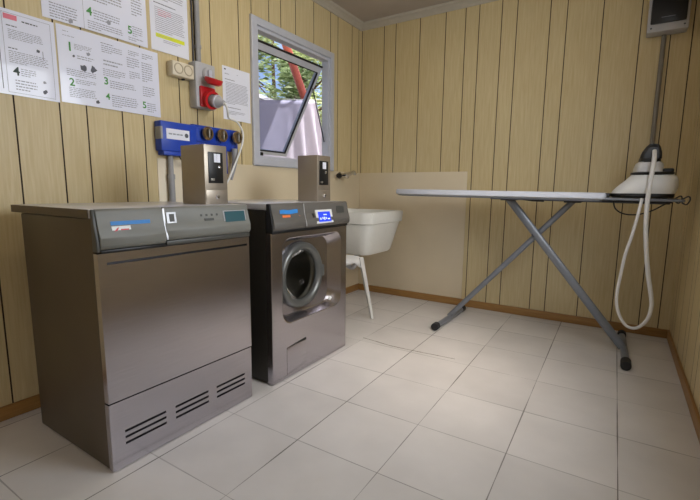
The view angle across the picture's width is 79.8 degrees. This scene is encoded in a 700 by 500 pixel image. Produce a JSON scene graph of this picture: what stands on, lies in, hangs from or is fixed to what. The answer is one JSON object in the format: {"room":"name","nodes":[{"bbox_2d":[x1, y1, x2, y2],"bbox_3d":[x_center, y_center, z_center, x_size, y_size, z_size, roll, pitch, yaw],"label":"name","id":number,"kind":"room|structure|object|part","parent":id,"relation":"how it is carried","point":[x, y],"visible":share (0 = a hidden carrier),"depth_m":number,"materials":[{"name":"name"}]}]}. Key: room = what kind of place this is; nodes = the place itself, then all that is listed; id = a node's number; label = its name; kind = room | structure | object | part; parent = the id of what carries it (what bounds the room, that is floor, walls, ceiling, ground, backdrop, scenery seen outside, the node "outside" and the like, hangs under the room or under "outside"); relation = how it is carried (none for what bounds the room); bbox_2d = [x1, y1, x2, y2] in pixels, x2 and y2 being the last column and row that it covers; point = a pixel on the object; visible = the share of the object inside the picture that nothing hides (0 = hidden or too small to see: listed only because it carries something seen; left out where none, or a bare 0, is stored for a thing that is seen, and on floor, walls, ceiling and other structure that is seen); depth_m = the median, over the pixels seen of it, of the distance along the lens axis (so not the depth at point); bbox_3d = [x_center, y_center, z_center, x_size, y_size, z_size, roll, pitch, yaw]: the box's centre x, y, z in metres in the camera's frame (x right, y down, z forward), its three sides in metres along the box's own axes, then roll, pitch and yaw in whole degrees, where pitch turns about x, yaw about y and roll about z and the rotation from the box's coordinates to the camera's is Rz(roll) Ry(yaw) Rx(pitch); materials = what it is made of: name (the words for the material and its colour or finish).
{"room":"laundry","nodes":[
{"label":"laundry","id":0,"kind":"room"},
{"bbox_2d":[0,0,361,406],"bbox_3d":[-1.272,-0.492,1.683,0.060,2.400,5.062,6,10,32],"label":"wall","id":1,"kind":"structure","parent":0,"point":[51,152],"depth_m":1.91,"materials":[{"name":"brown wood"}]},
{"bbox_2d":[0,7,59,101],"bbox_3d":[-1.307,-0.736,1.526,0.004,0.308,0.427,6,10,32],"label":"poster","id":2,"kind":"object","parent":1,"relation":"attached to","point":[28,61],"visible":1,"depth_m":1.62,"materials":[{"name":"white paper"}]},
{"bbox_2d":[41,0,147,47],"bbox_3d":[-1.089,-1.098,1.810,0.007,0.306,0.442,6,10,32],"label":"poster","id":3,"kind":"object","parent":1,"relation":"attached to","point":[125,20],"visible":1,"depth_m":1.84,"materials":[{"name":"white paper"}]},
{"bbox_2d":[55,23,160,117],"bbox_3d":[-1.067,-0.791,1.895,0.005,0.306,0.446,6,10,32],"label":"poster","id":4,"kind":"object","parent":1,"relation":"attached to","point":[95,70],"visible":1,"depth_m":1.86,"materials":[{"name":"white paper"}]},
{"bbox_2d":[149,0,188,59],"bbox_3d":[-0.903,-1.138,2.100,0.004,0.300,0.212,6,10,32],"label":"notice sheet","id":5,"kind":"object","parent":1,"relation":"attached to","point":[168,18],"visible":1,"depth_m":2.10,"materials":[{"name":"white paper"}]},
{"bbox_2d":[167,156,175,201],"bbox_3d":[-0.925,0.002,2.213,0.039,0.977,0.038,6,10,32],"label":"drain pipe","id":6,"kind":"object","parent":1,"relation":"attached to","point":[170,176],"visible":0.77,"depth_m":2.15,"materials":[{"name":"grey plastic"}]},
{"bbox_2d":[0,284,358,421],"bbox_3d":[-1.256,0.621,1.819,0.012,0.057,4.930,6,10,32],"label":"baseboard","id":7,"kind":"structure","parent":1,"relation":"attached to","point":[20,407],"depth_m":1.70,"materials":[{"name":"orange wood"}]},
{"bbox_2d":[167,60,193,80],"bbox_3d":[-0.868,-0.915,2.147,0.054,0.079,0.126,6,10,32],"label":"double socket","id":8,"kind":"object","parent":1,"relation":"attached to","point":[176,69],"visible":1,"depth_m":2.12,"materials":[{"name":"beige plastic"}]},
{"bbox_2d":[190,0,193,60],"bbox_3d":[-0.830,-1.329,2.181,0.008,0.678,0.009,6,10,32],"label":"cable","id":9,"kind":"object","parent":1,"relation":"attached to","point":[190,0],"visible":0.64,"depth_m":2.20,"materials":[{"name":"black plastic"}]},
{"bbox_2d":[193,0,200,61],"bbox_3d":[-0.807,-1.331,2.194,0.035,0.680,0.033,6,10,32],"label":"conduit","id":10,"kind":"object","parent":1,"relation":"attached to","point":[197,46],"visible":0.8,"depth_m":2.21,"materials":[{"name":"grey plastic"}]},
{"bbox_2d":[154,120,241,173],"bbox_3d":[-0.802,-0.553,2.292,0.072,0.255,0.531,6,10,32],"label":"panel","id":11,"kind":"object","parent":1,"relation":"attached to","point":[169,136],"visible":0.95,"depth_m":2.18,"materials":[{"name":"plastic"}]},
{"bbox_3d":[-0.876,-0.587,2.134,0.002,0.051,0.133,6,10,32],"label":"label plate","id":12,"kind":"part","parent":11,"relation":"part of","materials":[{"name":"white paper"}]},
{"bbox_3d":[-0.763,-0.631,2.380,0.030,0.125,0.315,6,10,32],"label":"rail","id":13,"kind":"part","parent":11,"relation":"part of","materials":[{"name":"blue plastic"}]},
{"bbox_2d":[230,148,237,179],"bbox_3d":[-0.680,-0.504,2.468,0.038,0.184,0.056,2,8,13],"label":"hose nozzle","id":14,"kind":"object","parent":11,"relation":"hanging from","point":[234,150],"visible":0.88,"depth_m":2.45,"materials":[{"name":"grey plastic"}]},
{"bbox_2d":[188,61,222,110],"bbox_3d":[-0.751,-0.872,2.232,0.167,0.241,0.128,6,10,32],"label":"power socket","id":15,"kind":"object","parent":1,"relation":"attached to","point":[203,85],"visible":0.92,"depth_m":2.21,"materials":[{"name":"grey plastic"}]},
{"bbox_3d":[-0.718,-0.891,2.210,0.091,0.055,0.092,6,10,32],"label":"socket lid","id":16,"kind":"part","parent":15,"relation":"part of","materials":[{"name":"red plastic"}]},
{"bbox_2d":[208,94,225,107],"bbox_3d":[-0.707,-0.794,2.234,0.096,0.073,0.069,6,10,32],"label":"plug","id":17,"kind":"object","parent":15,"relation":"in","point":[216,101],"visible":0.97,"depth_m":2.21,"materials":[{"name":"grey plastic"}]},
{"bbox_2d":[224,103,243,183],"bbox_3d":[-0.688,-0.269,2.404,0.101,1.064,0.239,2,8,7],"label":"power cable","id":18,"kind":"object","parent":17,"relation":"hanging from","point":[225,104],"visible":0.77,"depth_m":2.43,"materials":[{"name":"white plastic"}]},
{"bbox_2d":[222,65,250,123],"bbox_3d":[-0.673,-0.922,2.498,0.004,0.297,0.213,6,10,32],"label":"notice sheet","id":19,"kind":"object","parent":1,"relation":"attached to","point":[236,83],"visible":0.98,"depth_m":2.49,"materials":[{"name":"white paper"}]},
{"bbox_2d":[157,158,359,286],"bbox_3d":[-0.447,-0.076,2.992,0.004,1.005,1.956,6,10,32],"label":"wall panel","id":20,"kind":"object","parent":1,"relation":"attached to","point":[249,182],"depth_m":2.78,"materials":[{"name":"beige paint"}]},
{"bbox_2d":[249,13,333,170],"bbox_3d":[-0.559,-1.049,3.071,0.474,0.896,0.877,6,10,32],"label":"window","id":21,"kind":"structure","parent":1,"relation":"in","point":[257,25],"depth_m":2.96,"materials":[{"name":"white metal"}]},
{"bbox_3d":[-0.586,-1.068,3.086,0.410,0.682,0.737,6,10,32],"label":"sash","id":22,"kind":"part","parent":21,"relation":"part of","materials":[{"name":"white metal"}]},
{"bbox_3d":[-0.249,-1.064,3.295,0.124,0.424,0.010,6,10,32],"label":"stay arm","id":23,"kind":"part","parent":21,"relation":"part of","materials":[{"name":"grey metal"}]},
{"bbox_2d":[312,0,363,30],"bbox_3d":[-1.214,-1.601,1.493,0.052,0.050,4.942,6,10,32],"label":"trim","id":24,"kind":"structure","parent":1,"relation":"attached to","point":[329,5],"depth_m":3.25,"materials":[{"name":"white wood"}]},
{"bbox_2d":[336,170,356,178],"bbox_3d":[-0.033,-0.624,3.471,0.088,0.075,0.232,6,10,32],"label":"tap","id":25,"kind":"object","parent":1,"relation":"attached to","point":[339,175],"visible":1,"depth_m":3.42,"materials":[{"name":"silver metal"}]},
{"bbox_2d":[346,208,402,269],"bbox_3d":[0.054,-0.074,3.262,0.552,0.467,0.542,6,10,32],"label":"sink","id":26,"kind":"object","parent":1,"relation":"attached to","point":[368,231],"visible":0.55,"depth_m":3.01,"materials":[{"name":"white ceramic"}]},
{"bbox_2d":[0,290,699,499],"bbox_3d":[-0.285,0.786,1.220,2.434,0.080,5.062,6,10,32],"label":"floor","id":27,"kind":"structure","parent":0,"point":[523,407],"depth_m":1.62,"materials":[{"name":"white tile"}]},
{"bbox_2d":[11,201,251,472],"bbox_3d":[-0.829,0.243,1.691,0.592,0.850,0.618,6,10,32],"label":"dryer","id":28,"kind":"object","parent":27,"relation":"on","point":[141,311],"visible":1,"depth_m":1.45,"materials":[{"name":"paint"}]},
{"bbox_3d":[-0.821,0.259,1.691,0.490,0.820,0.609,6,10,32],"label":"casing","id":29,"kind":"part","parent":28,"relation":"part of","materials":[{"name":"paint"}]},
{"bbox_2d":[12,201,241,218],"bbox_3d":[-0.840,-0.165,1.643,0.557,0.028,0.617,6,10,32],"label":"countertop","id":30,"kind":"structure","parent":28,"relation":"on","point":[105,205],"depth_m":1.55,"materials":[{"name":"metal"}]},
{"bbox_3d":[-0.714,-0.007,1.358,0.070,0.010,0.214,6,10,32],"label":"shadow rail","id":31,"kind":"part","parent":28,"relation":"part of","materials":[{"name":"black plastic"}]},
{"bbox_2d":[166,212,176,222],"bbox_3d":[-0.617,-0.112,1.445,0.009,0.037,0.036,6,10,32],"label":"switch","id":32,"kind":"object","parent":28,"relation":"attached to","point":[171,217],"depth_m":1.44,"materials":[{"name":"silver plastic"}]},
{"bbox_3d":[-0.601,0.214,1.543,0.024,0.478,0.609,6,10,32],"label":"door","id":33,"kind":"part","parent":28,"relation":"part of","materials":[{"name":"silver metal"}]},
{"bbox_3d":[-0.607,0.570,1.595,0.023,0.228,0.609,6,10,32],"label":"vent panel","id":34,"kind":"part","parent":28,"relation":"part of","materials":[{"name":"silver metal"}]},
{"bbox_2d":[180,144,227,203],"bbox_3d":[-0.607,-0.314,1.757,0.158,0.239,0.115,6,10,32],"label":"box","id":35,"kind":"object","parent":28,"relation":"on","point":[204,166],"visible":0.99,"depth_m":1.71,"materials":[{"name":"metal"}]},
{"bbox_3d":[-0.550,-0.336,1.713,0.005,0.124,0.073,6,10,32],"label":"coin panel","id":36,"kind":"part","parent":35,"relation":"part of","materials":[{"name":"black plastic"}]},
{"bbox_3d":[-0.549,-0.222,1.732,0.003,0.052,0.109,6,10,32],"label":"cash drawer","id":37,"kind":"part","parent":35,"relation":"part of","materials":[{"name":"metal"}]},
{"bbox_3d":[-0.529,-0.110,1.586,0.034,0.114,0.384,6,10,32],"label":"control panel","id":38,"kind":"part","parent":28,"relation":"part of","materials":[{"name":"grey plastic"}]},
{"bbox_2d":[228,199,349,384],"bbox_3d":[-0.433,0.158,2.311,0.624,0.850,0.622,6,10,32],"label":"washing machine","id":39,"kind":"object","parent":27,"relation":"on","point":[297,249],"visible":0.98,"depth_m":2.06,"materials":[{"name":"metal"}]},
{"bbox_3d":[-0.450,0.171,2.323,0.555,0.820,0.613,6,10,32],"label":"casing","id":40,"kind":"part","parent":39,"relation":"part of","materials":[{"name":"black metal"}]},
{"bbox_2d":[228,199,335,209],"bbox_3d":[-0.449,-0.251,2.264,0.577,0.028,0.619,6,10,32],"label":"countertop","id":41,"kind":"structure","parent":39,"relation":"on","point":[256,204],"depth_m":2.06,"materials":[{"name":"metal"}]},
{"bbox_3d":[-0.290,-0.156,1.948,0.044,0.122,0.223,6,10,32],"label":"detergent drawer","id":42,"kind":"part","parent":39,"relation":"part of","materials":[{"name":"grey plastic"}]},
{"bbox_3d":[-0.279,0.122,2.140,0.070,0.252,0.252,6,10,32],"label":"porthole glass","id":43,"kind":"part","parent":39,"relation":"part of","materials":[{"name":"glass"}]},
{"bbox_3d":[-0.217,0.243,2.182,0.070,0.714,0.613,6,10,32],"label":"panel","id":44,"kind":"part","parent":39,"relation":"part of","materials":[{"name":"silver metal"}]},
{"bbox_3d":[-0.211,-0.114,2.131,0.074,0.011,0.613,6,10,32],"label":"shadow rail","id":45,"kind":"part","parent":39,"relation":"part of","materials":[{"name":"black plastic"}]},
{"bbox_2d":[298,155,329,200],"bbox_3d":[-0.196,-0.397,2.333,0.145,0.247,0.122,6,10,32],"label":"box","id":46,"kind":"object","parent":39,"relation":"on","point":[313,170],"visible":0.98,"depth_m":2.29,"materials":[{"name":"metal"}]},
{"bbox_3d":[-0.144,-0.421,2.293,0.005,0.128,0.080,6,10,32],"label":"coin panel","id":47,"kind":"part","parent":46,"relation":"part of","materials":[{"name":"black plastic"}]},
{"bbox_3d":[-0.143,-0.302,2.313,0.003,0.054,0.116,6,10,32],"label":"cash drawer","id":48,"kind":"part","parent":46,"relation":"part of","materials":[{"name":"metal"}]},
{"bbox_3d":[-0.124,-0.191,2.204,0.044,0.122,0.387,6,10,32],"label":"control panel","id":49,"kind":"part","parent":39,"relation":"part of","materials":[{"name":"grey plastic"}]},
{"bbox_2d":[346,255,373,318],"bbox_3d":[-0.124,0.275,2.884,0.399,0.462,0.477,6,10,32],"label":"sink leg","id":50,"kind":"object","parent":27,"relation":"on","point":[350,259],"visible":0.3,"depth_m":2.91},
{"bbox_3d":[-0.122,0.049,2.851,0.293,0.006,0.297,6,10,32],"label":"seat","id":51,"kind":"part","parent":50,"relation":"part of","materials":[{"name":"white plastic"}]},
{"bbox_3d":[0.104,0.270,2.956,0.137,0.454,0.063,-5,10,-33],"label":"leg","id":52,"kind":"part","parent":50,"relation":"part of","materials":[{"name":"white plastic"}]},
{"bbox_2d":[365,338,452,358],"bbox_3d":[0.323,0.575,2.450,0.590,0.001,0.033,6,10,32],"label":"trim","id":53,"kind":"structure","parent":27,"relation":"on","point":[365,338],"depth_m":2.45,"materials":[{"name":"grey"}]},
{"bbox_2d":[396,189,690,370],"bbox_3d":[1.045,0.080,2.698,1.692,0.924,0.595,6,10,32],"label":"ironing board","id":54,"kind":"object","parent":27,"relation":"on","point":[570,198],"visible":0.98,"depth_m":2.53,"materials":[{"name":"grey metal"}]},
{"bbox_3d":[1.020,0.091,2.751,0.756,0.860,0.021,6,10,32],"label":"leg","id":55,"kind":"part","parent":54,"relation":"part of","materials":[{"name":"grey metal"}]},
{"bbox_3d":[1.100,-0.300,2.515,0.122,0.020,0.017,7,10,37],"label":"height lever","id":56,"kind":"part","parent":54,"relation":"part of","materials":[{"name":"black plastic"}]},
{"bbox_3d":[1.292,0.119,2.541,0.714,0.870,0.025,6,10,32],"label":"leg","id":57,"kind":"part","parent":54,"relation":"part of","materials":[{"name":"grey metal"}]},
{"bbox_3d":[1.321,-0.296,2.489,0.920,0.026,0.136,6,10,32],"label":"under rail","id":58,"kind":"part","parent":54,"relation":"part of","materials":[{"name":"grey metal"}]},
{"bbox_2d":[610,193,674,197],"bbox_3d":[1.596,-0.299,2.299,0.280,0.022,0.350,6,10,32],"label":"tray","id":59,"kind":"object","parent":54,"relation":"on","point":[620,195],"depth_m":2.16,"materials":[{"name":"black plastic"}]},
{"bbox_2d":[613,201,672,214],"bbox_3d":[1.495,-0.213,2.150,0.254,0.074,0.028,6,10,31],"label":"lead","id":60,"kind":"object","parent":54,"relation":"hanging from","point":[613,201],"visible":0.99,"depth_m":2.15,"materials":[{"name":"black plastic"}]},
{"bbox_3d":[1.601,-0.279,2.310,0.358,0.018,0.393,6,10,32],"label":"rest frame","id":61,"kind":"part","parent":54,"relation":"part of","materials":[{"name":"grey metal"}]},
{"bbox_2d":[610,168,678,197],"bbox_3d":[1.601,-0.363,2.285,0.292,0.152,0.352,6,10,32],"label":"station","id":62,"kind":"object","parent":54,"relation":"on","point":[665,184],"visible":0.95,"depth_m":2.14,"materials":[{"name":"plastic"}]},
{"bbox_2d":[615,149,656,329],"bbox_3d":[1.516,-0.050,2.189,0.171,0.937,0.121,6,10,32],"label":"hose","id":63,"kind":"object","parent":62,"relation":"hanging from","point":[654,152],"visible":1,"depth_m":2.14,"materials":[{"name":"white plastic"}]},
{"bbox_3d":[1.601,-0.360,2.285,0.290,0.103,0.351,6,10,32],"label":"water tank","id":64,"kind":"part","parent":62,"relation":"part of","materials":[{"name":"white plastic"}]},
{"bbox_2d":[633,144,664,171],"bbox_3d":[1.619,-0.489,2.264,0.142,0.156,0.268,6,10,32],"label":"iron","id":65,"kind":"object","parent":62,"relation":"on","point":[644,163],"visible":0.8,"depth_m":2.17,"materials":[{"name":"white plastic"}]},
{"bbox_3d":[1.609,-0.515,2.243,0.100,0.100,0.199,6,10,32],"label":"iron handle","id":66,"kind":"part","parent":65,"relation":"part of","materials":[{"name":"black plastic"}]},
{"bbox_2d":[331,0,453,21],"bbox_3d":[-0.261,-1.559,0.882,2.434,0.060,5.062,6,10,32],"label":"ceiling","id":67,"kind":"structure","parent":0,"point":[364,10],"depth_m":3.19,"materials":[{"name":"grey paint"}]},
{"bbox_2d":[358,0,699,329],"bbox_3d":[1.077,-0.678,3.136,2.434,2.400,0.060,6,10,32],"label":"wall","id":68,"kind":"structure","parent":0,"point":[510,95],"depth_m":2.91,"materials":[{"name":"brown wood"}]},
{"bbox_2d":[358,172,466,298],"bbox_3d":[0.491,-0.147,3.550,0.968,1.005,0.004,6,10,32],"label":"wall panel","id":69,"kind":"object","parent":68,"relation":"attached to","point":[425,254],"depth_m":3.49,"materials":[{"name":"beige paint"}]},
{"bbox_2d":[362,0,497,30],"bbox_3d":[1.058,-1.785,2.929,2.314,0.050,0.052,6,10,32],"label":"trim","id":70,"kind":"structure","parent":68,"relation":"attached to","point":[456,4],"depth_m":3.24,"materials":[{"name":"white wood"}]},
{"bbox_2d":[358,283,667,338],"bbox_3d":[1.047,0.436,3.266,2.314,0.057,0.012,6,10,32],"label":"baseboard","id":71,"kind":"structure","parent":68,"relation":"attached to","point":[649,331],"depth_m":3.12,"materials":[{"name":"orange wood"}]},
{"bbox_2d":[650,35,666,143],"bbox_3d":[1.862,-0.830,2.554,0.027,0.902,0.024,6,10,32],"label":"conduit","id":72,"kind":"object","parent":68,"relation":"attached to","point":[663,37],"visible":0.66,"depth_m":2.53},
{"bbox_2d":[646,0,691,37],"bbox_3d":[1.851,-1.379,2.432,0.196,0.218,0.117,6,10,32],"label":"box","id":73,"kind":"object","parent":68,"relation":"attached to","point":[665,17],"visible":1,"depth_m":2.40,"materials":[{"name":"grey plastic"}]},
{"bbox_2d":[670,89,699,414],"bbox_3d":[0.726,-0.290,0.418,0.060,2.400,5.062,6,10,32],"label":"wall","id":74,"kind":"structure","parent":0,"point":[685,318],"depth_m":2.19,"materials":[{"name":"brown wood"}]},
{"bbox_2d":[667,330,699,443],"bbox_3d":[0.684,0.817,0.597,0.012,0.057,4.918,6,10,32],"label":"baseboard","id":75,"kind":"structure","parent":74,"relation":"attached to","point":[692,407],"depth_m":1.90,"materials":[{"name":"orange wood"}]},
{"label":"outside","id":76,"kind":"structure","parent":0,"visible":0},
{"bbox_3d":[-0.066,0.064,7.370,28.000,0.100,34.000,6,10,32],"label":"ground","id":77,"kind":"structure","parent":76,"visible":0},
{"bbox_2d":[259,94,272,99],"bbox_3d":[-1.519,-0.977,5.661,1.000,2.420,1.020,6,10,32],"label":"roof","id":78,"kind":"structure","parent":77,"relation":"on","point":[260,95],"depth_m":5.28,"materials":[{"name":"white metal"}]},
{"bbox_2d":[258,34,321,124],"bbox_3d":[-2.146,-3.994,11.746,5.718,6.649,5.822,6,10,32],"label":"leafy tree","id":79,"kind":"object","parent":77,"relation":"on","point":[265,64],"visible":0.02,"depth_m":10.85,"materials":[{"name":"green plant"}]},
{"bbox_2d":[259,49,321,125],"bbox_3d":[-0.747,-1.948,7.188,3.162,3.931,2.736,6,10,32],"label":"leafy tree","id":80,"kind":"object","parent":77,"relation":"on","point":[286,75],"visible":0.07,"depth_m":6.89,"materials":[{"name":"green plant"}]},
{"bbox_2d":[282,45,305,98],"bbox_3d":[-0.354,-1.325,5.944,0.100,3.103,2.015,6,10,32],"label":"leaning pole","id":81,"kind":"object","parent":77,"relation":"on","point":[294,69],"visible":0.14,"depth_m":5.27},
{"bbox_3d":[-1.541,-0.163,2.718,0.040,1.647,0.038,6,10,32],"label":"post","id":82,"kind":"object","parent":77,"relation":"on","visible":0},
{"bbox_2d":[259,98,320,99],"bbox_3d":[-0.748,-1.363,3.778,0.006,0.489,2.901,6,10,32],"label":"washing line","id":83,"kind":"object","parent":82,"relation":"attached to","point":[259,98],"visible":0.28,"depth_m":4.09,"materials":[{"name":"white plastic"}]},
{"bbox_2d":[259,100,321,158],"bbox_3d":[-0.553,-1.036,4.134,0.090,0.970,1.329,5,9,29],"label":"sheet","id":84,"kind":"object","parent":83,"relation":"hanging from","point":[277,117],"visible":0.41,"depth_m":4.05,"materials":[{"name":"white fabric"}]}
]}

